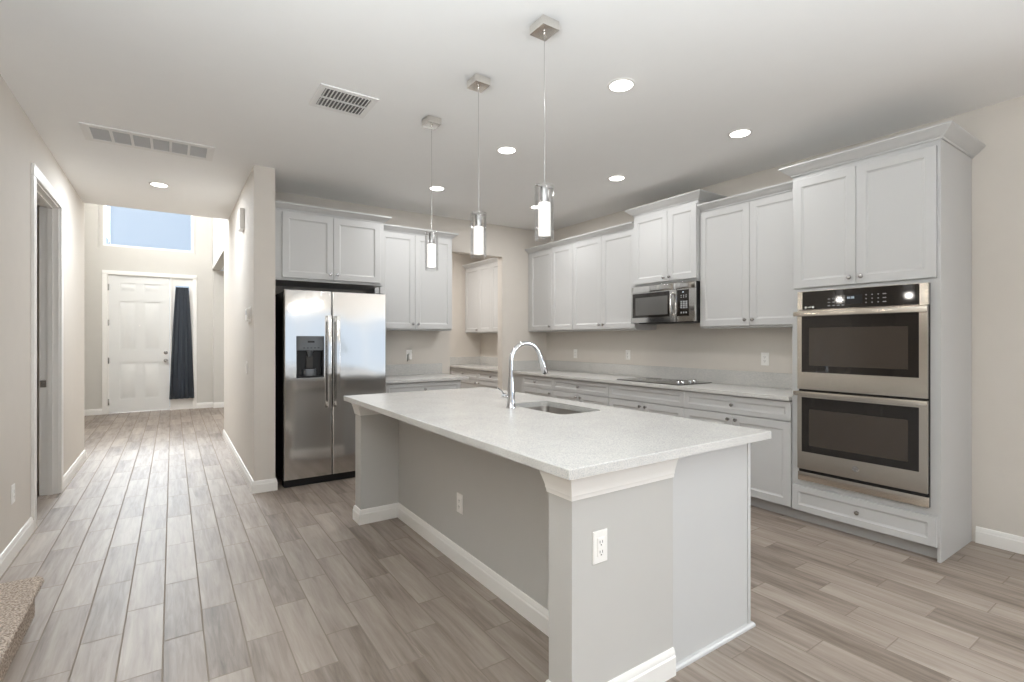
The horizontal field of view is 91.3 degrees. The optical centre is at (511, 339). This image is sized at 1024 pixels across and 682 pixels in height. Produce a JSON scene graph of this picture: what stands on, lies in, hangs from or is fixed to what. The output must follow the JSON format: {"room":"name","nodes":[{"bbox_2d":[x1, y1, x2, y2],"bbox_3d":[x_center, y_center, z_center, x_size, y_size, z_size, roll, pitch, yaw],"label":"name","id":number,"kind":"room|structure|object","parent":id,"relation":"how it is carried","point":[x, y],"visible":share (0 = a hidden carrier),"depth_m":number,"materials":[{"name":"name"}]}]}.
{"room":"kitchen","nodes":[
{"label":"kitchen","id":0,"kind":"room"},
{"bbox_2d":[37,205,38,480],"bbox_3d":[-4.535,-0.092,3.510,1.635,2.925,2.500,0,0,-34],"label":"wall","id":1,"kind":"structure","parent":0,"point":[37,205],"depth_m":4.85,"materials":[{"name":"paint"}]},
{"bbox_2d":[0,74,83,553],"bbox_3d":[-3.810,-0.092,4.013,0.130,2.925,4.080,0,0,-34],"label":"wall","id":2,"kind":"structure","parent":0,"point":[21,145],"depth_m":3.35,"materials":[{"name":"paint"}]},
{"bbox_2d":[11,483,14,504],"bbox_3d":[-3.148,0.975,3.161,0.008,0.118,0.072,0,0,-34],"label":"wall outlet","id":3,"kind":"object","parent":2,"relation":"attached to","point":[13,485],"visible":1,"depth_m":3.15,"materials":[{"name":"white plastic"}]},
{"bbox_2d":[0,516,33,576],"bbox_3d":[-3.014,1.316,2.970,0.016,0.108,1.460,0,0,-34],"label":"baseboard","id":4,"kind":"structure","parent":2,"relation":"attached to","point":[13,548],"depth_m":3.18,"materials":[{"name":"paint"}]},
{"bbox_2d":[31,163,63,529],"bbox_3d":[-3.802,0.054,4.019,0.150,2.632,1.160,0,0,-34],"label":"trim","id":5,"kind":"structure","parent":2,"relation":"attached to","point":[50,203],"depth_m":4.40,"materials":[{"name":"paint"}]},
{"bbox_2d":[63,450,85,489],"bbox_3d":[-4.485,1.316,5.138,0.016,0.108,1.460,0,0,-34],"label":"baseboard","id":6,"kind":"structure","parent":2,"relation":"attached to","point":[76,465],"depth_m":5.05,"materials":[{"name":"paint"}]},
{"bbox_2d":[84,203,212,409],"bbox_3d":[-6.935,-1.280,9.645,2.050,5.300,0.250,0,0,-34],"label":"wall","id":7,"kind":"structure","parent":0,"point":[97,259],"depth_m":9.38,"materials":[{"name":"paint"}]},
{"bbox_2d":[108,275,169,412],"bbox_3d":[-7.024,0.085,9.441,0.937,2.540,0.118,0,0,-34],"label":"door","id":8,"kind":"structure","parent":7,"relation":"in","point":[139,307],"depth_m":9.44,"materials":[{"name":"paint"}]},
{"bbox_2d":[99,205,195,254],"bbox_3d":[-6.994,-2.205,9.660,1.500,1.050,0.140,0,0,-34],"label":"window","id":9,"kind":"structure","parent":7,"relation":"in","point":[102,208],"depth_m":9.46,"materials":[{"name":"paint"}]},
{"bbox_2d":[102,270,196,414],"bbox_3d":[-6.919,0.050,9.612,1.460,2.640,0.222,0,0,-34],"label":"trim","id":10,"kind":"structure","parent":7,"relation":"attached to","point":[105,273],"depth_m":9.26,"materials":[{"name":"paint"}]},
{"bbox_2d":[169,287,193,398],"bbox_3d":[-6.438,0.070,9.763,0.410,2.170,0.062,0,0,-34],"label":"curtain","id":11,"kind":"object","parent":7,"relation":"hanging from","point":[181,374],"visible":1,"depth_m":9.76,"materials":[{"name":"fabric"}]},
{"bbox_2d":[172,278,192,409],"bbox_3d":[-6.489,0.087,9.854,0.347,2.565,0.045,0,0,-34],"label":"window","id":12,"kind":"structure","parent":7,"relation":"in","point":[186,403],"depth_m":9.86,"materials":[{"name":"paint"}]},
{"bbox_2d":[197,402,212,407],"bbox_3d":[-6.147,1.316,10.019,0.275,0.108,0.016,0,0,-34],"label":"baseboard","id":13,"kind":"structure","parent":7,"relation":"attached to","point":[205,404],"depth_m":10.02,"materials":[{"name":"paint"}]},
{"bbox_2d":[213,270,223,402],"bbox_3d":[-5.235,-0.010,10.635,1.925,2.760,0.220,0,0,-34],"label":"wall","id":14,"kind":"structure","parent":0,"point":[218,275],"depth_m":10.05,"materials":[{"name":"paint"}]},
{"bbox_2d":[213,402,223,407],"bbox_3d":[-5.231,1.316,10.495,1.775,0.108,0.016,0,0,-34],"label":"baseboard","id":15,"kind":"structure","parent":14,"relation":"attached to","point":[216,404],"depth_m":10.04,"materials":[{"name":"paint"}]},
{"bbox_2d":[212,218,227,270],"bbox_3d":[-4.040,-1.280,8.860,1.940,5.300,4.300,0,0,-34],"label":"wall","id":16,"kind":"structure","parent":0,"point":[218,225],"depth_m":8.93,"materials":[{"name":"paint"}]},
{"bbox_2d":[224,165,274,480],"bbox_3d":[-3.102,-0.092,5.798,0.175,2.925,3.120,0,0,-34],"label":"wall","id":17,"kind":"structure","parent":0,"point":[249,254],"depth_m":4.55,"materials":[{"name":"paint"}]},
{"bbox_2d":[238,208,243,231],"bbox_3d":[-2.756,-1.215,5.090,0.046,0.210,0.180,0,0,-34],"label":"door chime","id":18,"kind":"object","parent":17,"relation":"attached to","point":[241,210],"visible":1,"depth_m":5.02,"materials":[{"name":"white plastic"}]},
{"bbox_2d":[245,307,250,322],"bbox_3d":[-2.464,-0.230,4.672,0.032,0.140,0.180,0,0,-34],"label":"thermostat","id":19,"kind":"object","parent":17,"relation":"attached to","point":[247,310],"visible":1,"depth_m":4.62,"materials":[{"name":"white plastic"}]},
{"bbox_2d":[223,429,277,493],"bbox_3d":[-3.098,1.316,5.792,0.207,0.108,3.136,0,0,-34],"label":"baseboard","id":20,"kind":"structure","parent":17,"relation":"attached to","point":[267,485],"depth_m":4.58,"materials":[{"name":"paint"}]},
{"bbox_2d":[275,191,546,390],"bbox_3d":[-1.073,-0.092,6.280,3.725,2.925,0.120,0,0,-34],"label":"wall","id":21,"kind":"structure","parent":0,"point":[504,243],"depth_m":6.71,"materials":[{"name":"paint"}]},
{"bbox_2d":[275,200,391,290],"bbox_3d":[-1.915,-0.924,5.223,1.114,0.723,0.682,0,0,-34],"label":"upper cabinet","id":22,"kind":"object","parent":21,"relation":"attached to","point":[316,246],"visible":0.98,"depth_m":4.95,"materials":[{"name":"paint"}]},
{"bbox_2d":[365,224,458,330],"bbox_3d":[-1.167,-0.690,5.905,1.009,1.169,0.392,0,0,-34],"label":"upper cabinet","id":23,"kind":"object","parent":21,"relation":"attached to","point":[418,296],"visible":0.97,"depth_m":5.77,"materials":[{"name":"paint"}]},
{"bbox_2d":[386,363,441,375],"bbox_3d":[-1.289,0.366,6.048,0.973,0.133,0.021,0,0,-34],"label":"backsplash","id":24,"kind":"structure","parent":21,"relation":"attached to","point":[433,368],"depth_m":6.10,"materials":[{"name":"stone"}]},
{"bbox_3d":[-1.252,0.185,6.081,0.072,0.118,0.008,0,0,-34],"label":"wall outlet","id":25,"kind":"object","parent":21,"relation":"attached to","visible":0},
{"bbox_2d":[407,353,411,360],"bbox_3d":[-1.240,0.214,6.067,0.055,0.102,0.029,0,0,-34],"label":"plug","id":26,"kind":"object","parent":25,"relation":"attached to","point":[409,355],"visible":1,"depth_m":6.06,"materials":[{"name":"white plastic"}]},
{"bbox_2d":[450,253,480,356],"bbox_3d":[-2.131,-0.092,7.840,3.725,2.925,0.130,0,0,-34],"label":"wall","id":27,"kind":"structure","parent":0,"point":[462,344],"depth_m":8.61,"materials":[{"name":"paint"}]},
{"bbox_2d":[0,0,1023,230],"bbox_3d":[1.275,-1.680,1.862,10.200,0.250,13.250,0,0,-34],"label":"ceiling","id":28,"kind":"structure","parent":0,"point":[240,79],"depth_m":3.05,"materials":[{"name":"paint"}]},
{"bbox_2d":[78,121,214,160],"bbox_3d":[-2.848,-1.550,3.959,0.840,0.010,0.370,0,0,-34],"label":"ceiling vent","id":29,"kind":"object","parent":28,"relation":"in","point":[91,132],"visible":1,"depth_m":3.93,"materials":[{"name":"metal"}]},
{"bbox_2d":[149,182,168,187],"bbox_3d":[-3.541,-1.552,5.024,0.172,0.007,0.172,0,0,-34],"label":"recessed light","id":30,"kind":"object","parent":28,"relation":"in","point":[157,184],"visible":1,"depth_m":5.00,"materials":[{"name":"paint"}]},
{"bbox_2d":[309,83,378,118],"bbox_3d":[-1.101,-1.548,3.271,0.360,0.012,0.330,0,0,-34],"label":"ceiling vent","id":31,"kind":"object","parent":28,"relation":"in","point":[327,97],"visible":1,"depth_m":3.25,"materials":[{"name":"metal"}]},
{"bbox_2d":[422,115,440,267],"bbox_3d":[-0.568,-1.021,3.536,0.100,1.066,0.112,0,0,-34],"label":"pendant light","id":32,"kind":"object","parent":28,"relation":"hanging from","point":[431,122],"visible":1,"depth_m":3.52,"materials":[{"name":"glass"}]},
{"bbox_2d":[425,232,437,243],"bbox_3d":[-0.568,-0.717,3.536,0.092,0.088,0.042,0,0,-34],"label":"socket","id":33,"kind":"object","parent":32,"relation":"attached to","point":[431,235],"depth_m":3.52,"materials":[{"name":"silver metal"}]},
{"bbox_2d":[427,243,435,267],"bbox_3d":[-0.568,-0.593,3.536,0.062,0.165,0.062,0,0,-34],"label":"diffuser","id":34,"kind":"object","parent":32,"relation":"attached to","point":[431,248],"depth_m":3.51,"materials":[{"name":"white glass"}]},
{"bbox_2d":[429,186,444,190],"bbox_3d":[-0.771,-1.552,5.144,0.172,0.007,0.172,0,0,-34],"label":"recessed light","id":35,"kind":"object","parent":28,"relation":"in","point":[434,188],"visible":0.96,"depth_m":5.13,"materials":[{"name":"paint"}]},
{"bbox_2d":[467,73,489,254],"bbox_3d":[-0.200,-1.021,2.994,0.100,1.066,0.112,0,0,-34],"label":"pendant light","id":36,"kind":"object","parent":28,"relation":"hanging from","point":[478,83],"visible":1,"depth_m":2.97,"materials":[{"name":"glass"}]},
{"bbox_2d":[471,212,485,225],"bbox_3d":[-0.200,-0.717,2.994,0.092,0.088,0.042,0,0,-34],"label":"socket","id":37,"kind":"object","parent":36,"relation":"attached to","point":[478,216],"depth_m":2.98,"materials":[{"name":"silver metal"}]},
{"bbox_2d":[473,226,483,254],"bbox_3d":[-0.200,-0.593,2.994,0.062,0.165,0.062,0,0,-34],"label":"diffuser","id":38,"kind":"object","parent":36,"relation":"attached to","point":[478,231],"depth_m":2.97,"materials":[{"name":"white glass"}]},
{"bbox_2d":[496,146,516,153],"bbox_3d":[-0.043,-1.552,4.107,0.172,0.007,0.172,0,0,-34],"label":"recessed light","id":39,"kind":"object","parent":28,"relation":"in","point":[503,149],"visible":1,"depth_m":4.10,"materials":[{"name":"paint"}]},
{"bbox_2d":[530,14,558,236],"bbox_3d":[0.159,-1.021,2.464,0.100,1.066,0.112,0,0,-34],"label":"pendant light","id":40,"kind":"object","parent":28,"relation":"hanging from","point":[544,27],"visible":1,"depth_m":2.44,"materials":[{"name":"glass"}]},
{"bbox_2d":[536,184,551,201],"bbox_3d":[0.159,-0.717,2.464,0.092,0.088,0.042,0,0,-34],"label":"socket","id":41,"kind":"object","parent":40,"relation":"attached to","point":[544,190],"depth_m":2.45,"materials":[{"name":"silver metal"}]},
{"bbox_2d":[538,201,550,236],"bbox_3d":[0.159,-0.593,2.464,0.062,0.165,0.062,0,0,-34],"label":"diffuser","id":42,"kind":"object","parent":40,"relation":"attached to","point":[544,208],"depth_m":2.44,"materials":[{"name":"white glass"}]},
{"bbox_2d":[608,175,625,180],"bbox_3d":[1.008,-1.552,4.820,0.172,0.007,0.172,0,0,-34],"label":"recessed light","id":43,"kind":"object","parent":28,"relation":"in","point":[614,177],"visible":1,"depth_m":4.82,"materials":[{"name":"paint"}]},
{"bbox_2d":[607,78,635,91],"bbox_3d":[0.668,-1.552,3.059,0.172,0.007,0.172,0,0,-34],"label":"recessed light","id":44,"kind":"object","parent":28,"relation":"in","point":[619,84],"visible":1,"depth_m":3.05,"materials":[{"name":"paint"}]},
{"bbox_2d":[728,128,752,137],"bbox_3d":[1.719,-1.552,3.772,0.172,0.007,0.172,0,0,-34],"label":"recessed light","id":45,"kind":"object","parent":28,"relation":"in","point":[738,133],"visible":1,"depth_m":3.76,"materials":[{"name":"paint"}]},
{"bbox_2d":[0,407,1023,681],"bbox_3d":[-0.115,1.420,3.910,10.200,0.100,18.200,0,0,-34],"label":"floor","id":46,"kind":"structure","parent":0,"point":[158,560],"depth_m":2.70,"materials":[{"name":"brown wood"}]},
{"bbox_2d":[0,576,43,681],"bbox_3d":[-2.505,0.990,1.760,1.110,0.760,1.105,0,0,-34],"label":"carpeted stairs","id":47,"kind":"structure","parent":46,"relation":"on","point":[17,598],"depth_m":2.22,"materials":[{"name":"carpet"}]},
{"bbox_2d":[275,289,385,487],"bbox_3d":[-1.874,0.451,5.124,0.965,1.838,0.815,0,0,-34],"label":"refrigerator","id":48,"kind":"object","parent":46,"relation":"on","point":[330,346],"visible":0.99,"depth_m":4.78,"materials":[{"name":"silver metal"}]},
{"bbox_2d":[386,380,460,392],"bbox_3d":[-1.130,0.918,5.772,0.920,0.904,0.653,0,0,-34],"label":"base cabinet","id":49,"kind":"object","parent":46,"relation":"on","point":[452,384],"visible":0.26,"depth_m":5.51,"materials":[{"name":"paint"}]},
{"bbox_2d":[386,363,468,383],"bbox_3d":[-1.099,0.383,5.794,1.003,0.165,0.654,0,0,-34],"label":"countertop","id":50,"kind":"structure","parent":49,"relation":"on","point":[399,373],"depth_m":5.97,"materials":[{"name":"stone"}]},
{"bbox_2d":[450,367,477,387],"bbox_3d":[-0.552,0.918,8.250,0.648,0.904,0.955,0,0,-34],"label":"base cabinet","id":51,"kind":"object","parent":46,"relation":"on","point":[472,374],"visible":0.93,"depth_m":7.95,"materials":[{"name":"paint"}]},
{"bbox_2d":[477,370,497,388],"bbox_3d":[-0.063,0.918,7.528,0.648,0.904,0.790,0,0,-34],"label":"base cabinet","id":52,"kind":"object","parent":46,"relation":"on","point":[488,379],"visible":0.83,"depth_m":7.45,"materials":[{"name":"paint"}]},
{"bbox_2d":[450,356,497,371],"bbox_3d":[-0.328,0.383,7.922,0.646,0.165,1.756,0,0,-34],"label":"countertop","id":53,"kind":"structure","parent":52,"relation":"on","point":[476,363],"depth_m":8.51,"materials":[{"name":"stone"}]},
{"bbox_2d":[513,373,553,397],"bbox_3d":[0.491,0.918,6.712,0.648,0.904,0.911,0,0,-34],"label":"base cabinet","id":54,"kind":"object","parent":46,"relation":"on","point":[528,384],"visible":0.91,"depth_m":6.50,"materials":[{"name":"paint"}]},
{"bbox_2d":[351,403,755,681],"bbox_3d":[-0.025,0.917,3.101,1.187,0.905,2.556,0,0,-34],"label":"kitchen island","id":55,"kind":"object","parent":46,"relation":"on","point":[672,588],"visible":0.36,"depth_m":2.20,"materials":[{"name":"paint"}]},
{"bbox_2d":[457,492,462,514],"bbox_3d":[-0.320,0.998,3.046,0.008,0.118,0.072,0,0,-34],"label":"wall outlet","id":56,"kind":"object","parent":55,"relation":"attached to","point":[459,496],"visible":1,"depth_m":3.04,"materials":[{"name":"white plastic"}]},
{"bbox_2d":[458,498,460,509],"bbox_3d":[-0.321,0.998,3.045,0.004,0.068,0.034,0,0,-34],"label":"receptacle","id":57,"kind":"object","parent":56,"relation":"attached to","point":[459,499],"depth_m":3.04,"materials":[{"name":"white plastic"}]},
{"bbox_2d":[344,387,770,479],"bbox_3d":[-0.034,0.448,3.088,1.245,0.035,2.625,0,0,-34],"label":"island countertop","id":58,"kind":"structure","parent":55,"relation":"on","point":[601,439],"depth_m":2.39,"materials":[{"name":"stone"}]},
{"bbox_2d":[497,341,547,407],"bbox_3d":[0.076,0.220,3.249,0.340,0.419,0.128,0,0,-34],"label":"faucet","id":59,"kind":"object","parent":58,"relation":"on","point":[510,396],"visible":1,"depth_m":3.15,"materials":[{"name":"silver metal"}]},
{"bbox_2d":[525,406,583,413],"bbox_3d":[0.259,0.560,3.185,0.375,0.189,0.620,0,0,-34],"label":"sink","id":60,"kind":"object","parent":58,"relation":"in","point":[549,409],"visible":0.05,"depth_m":3.44,"materials":[{"name":"silver metal"}]},
{"bbox_2d":[592,528,606,564],"bbox_3d":[0.322,0.753,1.820,0.072,0.118,0.008,0,0,-34],"label":"wall outlet","id":61,"kind":"object","parent":55,"relation":"attached to","point":[599,538],"visible":1,"depth_m":1.81,"materials":[{"name":"white plastic"}]},
{"bbox_2d":[597,537,604,556],"bbox_3d":[0.323,0.753,1.818,0.034,0.068,0.004,0,0,-34],"label":"receptacle","id":62,"kind":"object","parent":61,"relation":"attached to","point":[600,540],"depth_m":1.82,"materials":[{"name":"white plastic"}]},
{"bbox_2d":[553,378,609,405],"bbox_3d":[1.014,0.918,5.940,0.648,0.904,0.955,0,0,-34],"label":"base cabinet","id":63,"kind":"object","parent":46,"relation":"on","point":[592,392],"visible":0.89,"depth_m":5.74,"materials":[{"name":"paint"}]},
{"bbox_2d":[609,383,684,417],"bbox_3d":[1.551,0.918,5.149,0.648,0.904,0.956,0,0,-34],"label":"base cabinet","id":64,"kind":"object","parent":46,"relation":"on","point":[670,402],"visible":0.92,"depth_m":4.94,"materials":[{"name":"paint"}]},
{"bbox_2d":[684,391,795,517],"bbox_3d":[2.089,0.918,4.356,0.648,0.904,0.961,0,0,-34],"label":"base cabinet","id":65,"kind":"object","parent":46,"relation":"on","point":[771,459],"visible":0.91,"depth_m":3.99,"materials":[{"name":"paint"}]},
{"bbox_2d":[513,360,791,400],"bbox_3d":[1.297,0.383,5.527,0.646,0.165,3.784,0,0,-34],"label":"countertop","id":66,"kind":"structure","parent":65,"relation":"on","point":[766,385],"depth_m":5.16,"materials":[{"name":"stone"}]},
{"bbox_2d":[617,377,711,385],"bbox_3d":[1.551,0.413,5.160,0.500,0.039,0.800,0,0,-34],"label":"cooktop","id":67,"kind":"object","parent":66,"relation":"in","point":[644,379],"visible":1,"depth_m":5.05,"materials":[{"name":"black glass"}]},
{"bbox_2d":[778,120,985,562],"bbox_3d":[2.599,0.035,3.583,0.672,2.670,1.028,0,0,-34],"label":"tall cabinet","id":68,"kind":"object","parent":46,"relation":"on","point":[896,210],"visible":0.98,"depth_m":3.29,"materials":[{"name":"paint"}]},
{"bbox_2d":[793,282,929,507],"bbox_3d":[2.568,0.345,3.560,0.632,1.394,0.797,0,0,-34],"label":"double wall oven","id":69,"kind":"object","parent":68,"relation":"in","point":[863,394],"visible":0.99,"depth_m":3.36,"materials":[{"name":"silver metal"}]},
{"bbox_2d":[481,96,1023,541],"bbox_3d":[2.764,-0.092,6.346,2.700,2.925,8.100,0,0,-34],"label":"wall","id":70,"kind":"structure","parent":0,"point":[998,168],"depth_m":3.36,"materials":[{"name":"paint"}]},
{"bbox_2d":[450,356,497,364],"bbox_3d":[-0.319,0.366,7.928,0.626,0.133,1.756,0,0,-34],"label":"backsplash","id":71,"kind":"structure","parent":70,"relation":"attached to","point":[453,360],"depth_m":8.60,"materials":[{"name":"stone"}]},
{"bbox_2d":[462,258,497,332],"bbox_3d":[-0.216,-0.690,8.001,0.372,1.169,1.745,0,0,-34],"label":"upper cabinet","id":72,"kind":"object","parent":70,"relation":"attached to","point":[481,277],"visible":0.51,"depth_m":8.16,"materials":[{"name":"paint"}]},
{"bbox_2d":[525,237,582,331],"bbox_3d":[0.613,-0.690,6.761,0.392,1.169,0.968,0,0,-34],"label":"upper cabinet","id":73,"kind":"object","parent":70,"relation":"attached to","point":[550,265],"visible":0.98,"depth_m":6.62,"materials":[{"name":"paint"}]},
{"bbox_2d":[570,221,655,330],"bbox_3d":[1.172,-0.690,5.936,0.392,1.169,1.025,0,0,-34],"label":"upper cabinet","id":74,"kind":"object","parent":70,"relation":"attached to","point":[603,259],"visible":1,"depth_m":5.81,"materials":[{"name":"paint"}]},
{"bbox_2d":[626,350,629,359],"bbox_3d":[1.382,0.185,5.971,0.008,0.118,0.072,0,0,-34],"label":"wall outlet","id":75,"kind":"object","parent":70,"relation":"attached to","point":[627,351],"visible":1,"depth_m":5.96,"materials":[{"name":"white plastic"}]},
{"bbox_2d":[625,189,726,286],"bbox_3d":[1.667,-0.978,5.165,0.438,0.840,0.938,0,0,-34],"label":"upper cabinet","id":76,"kind":"object","parent":70,"relation":"attached to","point":[666,231],"visible":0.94,"depth_m":5.00,"materials":[{"name":"paint"}]},
{"bbox_2d":[631,281,699,323],"bbox_3d":[1.653,-0.362,5.156,0.469,0.390,0.794,0,0,-34],"label":"microwave","id":77,"kind":"object","parent":76,"relation":"attached to","point":[679,302],"visible":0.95,"depth_m":5.00,"materials":[{"name":"silver metal"}]},
{"bbox_2d":[697,180,792,328],"bbox_3d":[2.187,-0.690,4.439,0.392,1.169,0.981,0,0,-34],"label":"upper cabinet","id":78,"kind":"object","parent":70,"relation":"attached to","point":[746,239],"visible":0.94,"depth_m":4.37,"materials":[{"name":"paint"}]},
{"bbox_2d":[761,352,768,365],"bbox_3d":[2.318,0.179,4.590,0.008,0.118,0.072,0,0,-34],"label":"wall outlet","id":79,"kind":"object","parent":70,"relation":"attached to","point":[764,356],"visible":1,"depth_m":4.59,"materials":[{"name":"white plastic"}]},
{"bbox_2d":[763,355,766,362],"bbox_3d":[2.317,0.179,4.589,0.004,0.068,0.034,0,0,-34],"label":"receptacle","id":80,"kind":"object","parent":79,"relation":"attached to","point":[764,356],"depth_m":4.58,"materials":[{"name":"white plastic"}]},
{"bbox_2d":[975,526,1023,554],"bbox_3d":[3.482,1.316,2.869,0.016,0.108,1.240,0,0,-34],"label":"baseboard","id":81,"kind":"structure","parent":70,"relation":"attached to","point":[993,538],"depth_m":3.28,"materials":[{"name":"paint"}]},
{"bbox_3d":[-6.460,-1.280,7.327,0.535,5.300,4.620,0,0,-34],"label":"wall","id":82,"kind":"structure","parent":0,"visible":0},
{"bbox_2d":[84,409,101,415],"bbox_3d":[-6.400,1.316,7.289,0.290,0.108,4.250,0,0,-34],"label":"baseboard","id":83,"kind":"structure","parent":82,"relation":"attached to","point":[88,412],"depth_m":9.04,"materials":[{"name":"paint"}]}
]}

